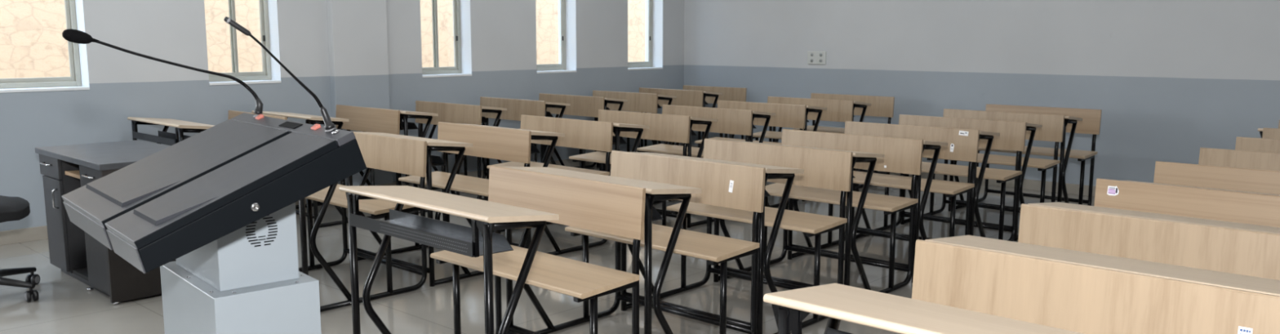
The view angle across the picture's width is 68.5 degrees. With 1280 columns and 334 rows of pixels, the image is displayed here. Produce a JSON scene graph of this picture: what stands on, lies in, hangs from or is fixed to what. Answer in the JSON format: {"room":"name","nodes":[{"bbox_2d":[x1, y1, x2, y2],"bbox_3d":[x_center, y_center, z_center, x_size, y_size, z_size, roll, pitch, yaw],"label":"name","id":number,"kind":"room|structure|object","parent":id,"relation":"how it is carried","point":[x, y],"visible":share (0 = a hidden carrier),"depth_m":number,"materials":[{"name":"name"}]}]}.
{"room":"lecture hall","nodes":[
{"label":"lecture hall","id":0,"kind":"room"},
{"bbox_2d":[0,0,684,231],"bbox_3d":[1.073,-2.039,11.233,0.260,3.550,23.800,7,11,42],"label":"wall","id":1,"kind":"structure","parent":0,"point":[498,37],"depth_m":7.17,"materials":[{"name":"paint"}]},
{"bbox_2d":[0,0,89,93],"bbox_3d":[-4.136,-1.092,5.623,0.189,1.305,1.375,7,11,42],"label":"window","id":2,"kind":"structure","parent":1,"relation":"in","point":[73,82],"depth_m":6.15,"materials":[{"name":"metal"}]},
{"bbox_2d":[208,0,281,85],"bbox_3d":[-2.962,-1.264,6.880,0.189,1.305,0.537,7,11,42],"label":"window","id":3,"kind":"structure","parent":1,"relation":"in","point":[264,77],"depth_m":7.06,"materials":[{"name":"metal"}]},
{"bbox_2d":[0,144,683,244],"bbox_3d":[-3.113,0.324,6.737,0.085,0.087,10.704,7,11,42],"label":"baseboard","id":4,"kind":"structure","parent":1,"relation":"attached to","point":[38,233],"depth_m":5.99,"materials":[{"name":"tile"}]},
{"bbox_2d":[326,0,392,186],"bbox_3d":[-2.249,-1.395,7.451,0.073,3.300,0.488,7,11,42],"label":"pillar","id":5,"kind":"structure","parent":1,"relation":"attached to","point":[357,37],"depth_m":7.49,"materials":[{"name":"paint"}]},
{"bbox_2d":[422,0,471,77],"bbox_3d":[-1.746,-1.442,8.181,0.189,1.305,0.523,7,11,42],"label":"window","id":6,"kind":"structure","parent":1,"relation":"in","point":[436,71],"depth_m":8.35,"materials":[{"name":"metal"}]},
{"bbox_2d":[536,0,576,73],"bbox_3d":[-0.874,-1.570,9.115,0.189,1.305,0.520,7,11,42],"label":"window","id":7,"kind":"structure","parent":1,"relation":"in","point":[553,68],"depth_m":9.33,"materials":[{"name":"metal"}]},
{"bbox_2d":[627,0,662,70],"bbox_3d":[-0.005,-1.697,10.045,0.189,1.305,0.553,7,11,42],"label":"window","id":8,"kind":"structure","parent":1,"relation":"in","point":[645,65],"depth_m":10.27,"materials":[{"name":"metal"}]},
{"bbox_2d":[0,164,1094,333],"bbox_3d":[0.441,0.917,3.498,10.290,0.200,11.104,7,11,42],"label":"floor","id":9,"kind":"structure","parent":0,"point":[64,304],"depth_m":4.91,"materials":[{"name":"tile"}]},
{"bbox_2d":[0,195,39,302],"bbox_3d":[-3.326,0.138,4.553,0.641,1.050,0.664,-5,9,-33],"label":"office chair","id":10,"kind":"object","parent":9,"relation":"on","point":[11,208],"visible":1,"depth_m":4.61,"materials":[{"name":"black plastic"}]},
{"bbox_2d":[35,139,176,304],"bbox_3d":[-2.746,0.257,5.012,1.013,0.690,0.553,7,11,42],"label":"desk","id":11,"kind":"object","parent":9,"relation":"on","point":[66,169],"visible":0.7,"depth_m":4.92,"materials":[{"name":"grey laminate"}]},
{"bbox_2d":[65,169,79,178],"bbox_3d":[-2.760,0.024,4.974,0.310,0.018,0.420,7,11,42],"label":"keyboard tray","id":12,"kind":"object","parent":11,"relation":"attached to","point":[68,173],"depth_m":4.90,"materials":[{"name":"beige wood"}]},
{"bbox_2d":[127,110,287,145],"bbox_3d":[-2.863,0.044,6.275,0.856,0.767,0.707,7,11,43],"label":"desk","id":13,"kind":"object","parent":9,"relation":"on","point":[164,137],"visible":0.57,"depth_m":6.05,"materials":[{"name":"laminate"}]},
{"bbox_2d":[132,130,191,145],"bbox_3d":[-3.057,-0.187,6.063,0.713,0.048,0.165,7,11,42],"label":"tray","id":14,"kind":"object","parent":13,"relation":"on","point":[166,138],"depth_m":6.06,"materials":[{"name":"black metal"}]},
{"bbox_2d":[61,112,366,333],"bbox_3d":[-1.023,0.437,2.272,0.481,1.084,0.706,-7,10,-41],"label":"lectern","id":15,"kind":"object","parent":9,"relation":"on","point":[219,202],"visible":1,"depth_m":2.12,"materials":[{"name":"grey plastic"}]},
{"bbox_2d":[62,29,262,117],"bbox_3d":[-1.177,-0.228,2.350,0.452,0.230,0.031,-7,10,-41],"label":"gooseneck microphone","id":16,"kind":"object","parent":15,"relation":"on","point":[74,36],"visible":1,"depth_m":2.31,"materials":[{"name":"black plastic"}]},
{"bbox_2d":[245,214,277,246],"bbox_3d":[-0.865,0.145,2.147,0.072,0.071,0.001,-7,10,-41],"label":"vent","id":17,"kind":"object","parent":15,"relation":"attached to","point":[268,215],"depth_m":2.15,"materials":[{"name":"white metal"}]},
{"bbox_2d":[223,16,334,132],"bbox_3d":[-0.785,-0.198,2.057,0.230,0.257,0.023,-7,10,-41],"label":"gooseneck microphone","id":18,"kind":"object","parent":15,"relation":"on","point":[329,126],"visible":1,"depth_m":2.08,"materials":[{"name":"black plastic"}]},
{"bbox_2d":[251,104,399,227],"bbox_3d":[-2.266,-0.032,6.837,0.856,0.767,0.707,7,11,42],"label":"desk","id":19,"kind":"object","parent":9,"relation":"on","point":[366,119],"visible":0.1,"depth_m":6.85,"materials":[{"name":"laminate"}]},
{"bbox_2d":[298,131,426,311],"bbox_3d":[-1.619,0.243,4.841,0.856,0.767,0.707,7,11,42],"label":"desk","id":20,"kind":"object","parent":9,"relation":"on","point":[394,154],"visible":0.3,"depth_m":4.82,"materials":[{"name":"laminate"}]},
{"bbox_2d":[346,100,481,213],"bbox_3d":[-1.758,-0.097,7.314,0.856,0.767,0.707,7,11,42],"label":"desk","id":21,"kind":"object","parent":9,"relation":"on","point":[428,113],"visible":0.23,"depth_m":7.35,"materials":[{"name":"laminate"}]},
{"bbox_2d":[402,121,417,129],"bbox_3d":[-1.950,-0.328,7.100,0.713,0.048,0.166,7,11,42],"label":"tray","id":22,"kind":"object","parent":21,"relation":"on","point":[411,126],"depth_m":6.97,"materials":[{"name":"black metal"}]},
{"bbox_2d":[346,121,531,286],"bbox_3d":[-1.153,0.172,5.356,0.856,0.767,0.707,7,11,42],"label":"desk","id":23,"kind":"object","parent":9,"relation":"on","point":[495,143],"visible":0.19,"depth_m":5.38,"materials":[{"name":"laminate"}]},
{"bbox_2d":[431,155,445,166],"bbox_3d":[-1.344,-0.059,5.142,0.713,0.048,0.166,7,11,42],"label":"tray","id":24,"kind":"object","parent":23,"relation":"on","point":[435,160],"depth_m":5.00,"materials":[{"name":"black metal"}]},
{"bbox_2d":[421,96,545,200],"bbox_3d":[-1.322,-0.172,7.856,0.856,0.767,0.707,7,11,43],"label":"desk","id":25,"kind":"object","parent":9,"relation":"on","point":[498,108],"visible":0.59,"depth_m":7.96,"materials":[{"name":"laminate"}]},
{"bbox_2d":[481,116,488,122],"bbox_3d":[-1.516,-0.403,7.644,0.713,0.048,0.165,7,11,42],"label":"tray","id":26,"kind":"object","parent":25,"relation":"on","point":[483,119],"depth_m":7.49,"materials":[{"name":"black metal"}]},
{"bbox_2d":[338,164,645,333],"bbox_3d":[-0.522,0.446,3.373,0.856,0.767,0.707,7,11,43],"label":"desk","id":27,"kind":"object","parent":9,"relation":"on","point":[517,198],"visible":1,"depth_m":3.33,"materials":[{"name":"laminate"}]},
{"bbox_2d":[350,208,513,257],"bbox_3d":[-0.716,0.215,3.161,0.713,0.048,0.165,7,11,42],"label":"tray","id":28,"kind":"object","parent":27,"relation":"on","point":[444,235],"depth_m":3.15,"materials":[{"name":"grey metal"}]},
{"bbox_2d":[444,115,613,255],"bbox_3d":[-0.709,0.099,5.891,0.856,0.767,0.707,7,11,42],"label":"desk","id":29,"kind":"object","parent":9,"relation":"on","point":[552,131],"visible":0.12,"depth_m":5.94,"materials":[{"name":"laminate"}]},
{"bbox_2d":[530,144,539,153],"bbox_3d":[-0.901,-0.132,5.678,0.713,0.048,0.164,7,11,42],"label":"tray","id":30,"kind":"object","parent":29,"relation":"on","point":[534,149],"depth_m":5.53,"materials":[{"name":"black metal"}]},
{"bbox_2d":[485,93,604,179],"bbox_3d":[-0.856,-0.242,8.370,0.856,0.767,0.707,7,11,43],"label":"desk","id":31,"kind":"object","parent":9,"relation":"on","point":[566,104],"visible":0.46,"depth_m":8.43,"materials":[{"name":"laminate"}]},
{"bbox_2d":[546,111,552,117],"bbox_3d":[-1.050,-0.473,8.159,0.713,0.048,0.166,7,11,42],"label":"tray","id":32,"kind":"object","parent":31,"relation":"on","point":[548,113],"depth_m":8.01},
{"bbox_2d":[546,90,657,171],"bbox_3d":[-0.374,-0.310,8.871,0.856,0.767,0.707,7,11,42],"label":"desk","id":33,"kind":"object","parent":9,"relation":"on","point":[613,100],"visible":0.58,"depth_m":8.95,"materials":[{"name":"laminate"}]},
{"bbox_2d":[532,109,690,227],"bbox_3d":[-0.206,0.033,6.372,0.856,0.767,0.707,7,11,42],"label":"desk","id":34,"kind":"object","parent":9,"relation":"on","point":[655,126],"visible":0.31,"depth_m":6.44,"materials":[{"name":"laminate"}]},
{"bbox_2d":[612,135,626,144],"bbox_3d":[-0.399,-0.198,6.159,0.712,0.048,0.162,7,11,42],"label":"tray","id":35,"kind":"object","parent":34,"relation":"on","point":[621,140],"depth_m":6.01,"materials":[{"name":"black metal"}]},
{"bbox_2d":[503,150,765,333],"bbox_3d":[-0.036,0.376,3.885,0.856,0.767,0.707,7,11,42],"label":"desk","id":36,"kind":"object","parent":9,"relation":"on","point":[741,187],"visible":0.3,"depth_m":3.88,"materials":[{"name":"laminate"}]},
{"bbox_2d":[652,205,662,221],"bbox_3d":[-0.229,0.145,3.672,0.712,0.048,0.162,7,11,42],"label":"tray","id":37,"kind":"object","parent":36,"relation":"on","point":[655,215],"depth_m":3.51,"materials":[{"name":"black metal"}]},
{"bbox_2d":[596,87,703,166],"bbox_3d":[0.086,-0.382,9.392,0.856,0.767,0.707,7,11,42],"label":"desk","id":38,"kind":"object","parent":9,"relation":"on","point":[665,96],"visible":0.41,"depth_m":9.46,"materials":[{"name":"laminate"}]},
{"bbox_2d":[605,104,752,227],"bbox_3d":[0.271,-0.036,6.877,0.856,0.767,0.707,7,11,42],"label":"desk","id":39,"kind":"object","parent":9,"relation":"on","point":[727,121],"visible":0.48,"depth_m":6.93,"materials":[{"name":"laminate"}]},
{"bbox_2d":[644,84,746,158],"bbox_3d":[0.571,-0.450,9.890,0.856,0.767,0.707,7,11,42],"label":"desk","id":40,"kind":"object","parent":9,"relation":"on","point":[712,95],"visible":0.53,"depth_m":9.93,"materials":[{"name":"laminate"}]},
{"bbox_2d":[620,138,853,333],"bbox_3d":[0.433,0.305,4.402,0.856,0.767,0.707,7,11,42],"label":"desk","id":41,"kind":"object","parent":9,"relation":"on","point":[827,169],"visible":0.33,"depth_m":4.39,"materials":[{"name":"laminate"}]},
{"bbox_2d":[764,189,770,196],"bbox_3d":[0.241,0.074,4.188,0.713,0.048,0.166,7,11,42],"label":"tray","id":42,"kind":"object","parent":41,"relation":"on","point":[766,193],"depth_m":4.02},
{"bbox_2d":[667,100,806,208],"bbox_3d":[0.747,-0.105,7.383,0.856,0.767,0.707,7,11,42],"label":"desk","id":43,"kind":"object","parent":9,"relation":"on","point":[766,114],"visible":0.35,"depth_m":7.43,"materials":[{"name":"laminate"}]},
{"bbox_2d":[724,96,853,201],"bbox_3d":[1.236,-0.178,7.919,0.856,0.767,0.707,7,11,42],"label":"desk","id":44,"kind":"object","parent":9,"relation":"on","point":[818,109],"visible":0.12,"depth_m":7.98,"materials":[{"name":"laminate"}]},
{"bbox_2d":[713,128,923,293],"bbox_3d":[0.915,0.234,4.925,0.856,0.767,0.707,7,11,42],"label":"desk","id":45,"kind":"object","parent":9,"relation":"on","point":[871,153],"visible":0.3,"depth_m":4.92,"materials":[{"name":"laminate"}]},
{"bbox_2d":[772,93,894,188],"bbox_3d":[1.716,-0.248,8.430,0.856,0.767,0.707,7,11,42],"label":"desk","id":46,"kind":"object","parent":9,"relation":"on","point":[863,105],"visible":0.36,"depth_m":8.47,"materials":[{"name":"laminate"}]},
{"bbox_2d":[787,120,979,282],"bbox_3d":[1.389,0.164,5.437,0.856,0.767,0.707,7,11,42],"label":"desk","id":47,"kind":"object","parent":9,"relation":"on","point":[942,143],"visible":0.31,"depth_m":5.43,"materials":[{"name":"laminate"}]},
{"bbox_2d":[851,114,1026,241],"bbox_3d":[1.868,0.093,5.951,0.856,0.767,0.707,7,11,42],"label":"desk","id":48,"kind":"object","parent":9,"relation":"on","point":[993,134],"visible":0.45,"depth_m":5.94,"materials":[{"name":"laminate"}]},
{"bbox_2d":[900,108,1064,240],"bbox_3d":[2.339,0.022,6.469,0.856,0.767,0.707,7,11,42],"label":"desk","id":49,"kind":"object","parent":9,"relation":"on","point":[1046,127],"visible":0.39,"depth_m":6.45,"materials":[{"name":"laminate"}]},
{"bbox_2d":[763,239,1279,333],"bbox_3d":[0.809,0.641,1.963,0.856,0.767,0.707,7,11,42],"label":"desk","id":50,"kind":"object","parent":9,"relation":"on","point":[957,289],"visible":1,"depth_m":2.08,"materials":[{"name":"laminate"}]},
{"bbox_2d":[827,327,853,333],"bbox_3d":[0.616,0.410,1.751,0.713,0.048,0.164,7,11,42],"label":"tray","id":51,"kind":"object","parent":50,"relation":"on","point":[830,331],"depth_m":2.03,"materials":[{"name":"grey metal"}]},
{"bbox_2d":[947,103,1102,211],"bbox_3d":[2.837,-0.046,6.969,0.856,0.767,0.707,7,11,42],"label":"desk","id":52,"kind":"object","parent":9,"relation":"on","point":[1084,121],"visible":0.48,"depth_m":6.94,"materials":[{"name":"laminate"}]},
{"bbox_2d":[925,203,1279,295],"bbox_3d":[1.301,0.569,2.493,0.856,0.767,0.707,7,11,42],"label":"desk","id":53,"kind":"object","parent":9,"relation":"on","point":[1245,260],"visible":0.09,"depth_m":2.62,"materials":[{"name":"laminate"}]},
{"bbox_2d":[1028,177,1279,233],"bbox_3d":[1.796,0.495,3.030,0.856,0.767,0.707,7,11,42],"label":"desk","id":54,"kind":"object","parent":9,"relation":"on","point":[1260,212],"visible":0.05,"depth_m":3.24,"materials":[{"name":"laminate"}]},
{"bbox_2d":[1124,160,1279,195],"bbox_3d":[2.291,0.428,3.523,0.856,0.767,0.707,7,11,42],"label":"desk","id":55,"kind":"object","parent":9,"relation":"on","point":[1177,174],"visible":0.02,"depth_m":3.83,"materials":[{"name":"laminate"}]},
{"bbox_2d":[1198,147,1279,170],"bbox_3d":[2.775,0.359,4.022,0.856,0.767,0.707,7,11,42],"label":"desk","id":56,"kind":"object","parent":9,"relation":"on","point":[1207,156],"visible":0.03,"depth_m":4.38,"materials":[{"name":"laminate"}]},
{"bbox_2d":[1235,136,1279,152],"bbox_3d":[3.263,0.292,4.517,0.856,0.767,0.707,7,11,42],"label":"desk","id":57,"kind":"object","parent":9,"relation":"on","point":[1248,144],"visible":0.04,"depth_m":4.92,"materials":[{"name":"laminate"}]},
{"bbox_2d":[1257,120,1279,137],"bbox_3d":[4.205,0.148,5.567,0.856,0.767,0.707,7,11,42],"label":"desk","id":58,"kind":"object","parent":9,"relation":"on","point":[1260,130],"visible":0.02,"depth_m":5.56,"materials":[{"name":"laminate"}]},
{"bbox_2d":[1262,127,1279,139],"bbox_3d":[3.740,0.223,5.022,0.856,0.767,0.707,7,11,42],"label":"desk","id":59,"kind":"object","parent":9,"relation":"on","point":[1268,133],"visible":0.06,"depth_m":5.46,"materials":[{"name":"laminate"}]},
{"bbox_2d":[684,0,1279,186],"bbox_3d":[4.241,-1.346,7.137,10.030,3.300,0.200,7,11,42],"label":"wall","id":60,"kind":"structure","parent":0,"point":[1170,80],"depth_m":7.91,"materials":[{"name":"paint"}]},
{"bbox_2d":[807,51,826,64],"bbox_3d":[1.761,-1.084,9.342,0.211,0.124,0.014,7,11,42],"label":"wall socket","id":61,"kind":"object","parent":60,"relation":"attached to","point":[813,57],"visible":1,"depth_m":9.34,"materials":[{"name":"white plastic"}]},
{"bbox_2d":[691,145,1095,196],"bbox_3d":[4.098,0.247,7.342,9.818,0.087,0.012,7,11,42],"label":"baseboard","id":62,"kind":"structure","parent":60,"relation":"attached to","point":[1033,184],"depth_m":8.03,"materials":[{"name":"tile"}]},
{"label":"outside","id":63,"kind":"structure","parent":0,"visible":0},
{"bbox_2d":[0,0,644,78],"bbox_3d":[-1.355,-1.623,12.046,0.300,3.700,28.000,7,11,42],"label":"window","id":64,"kind":"structure","parent":63,"point":[33,44],"depth_m":9.00,"materials":[{"name":"stone"}]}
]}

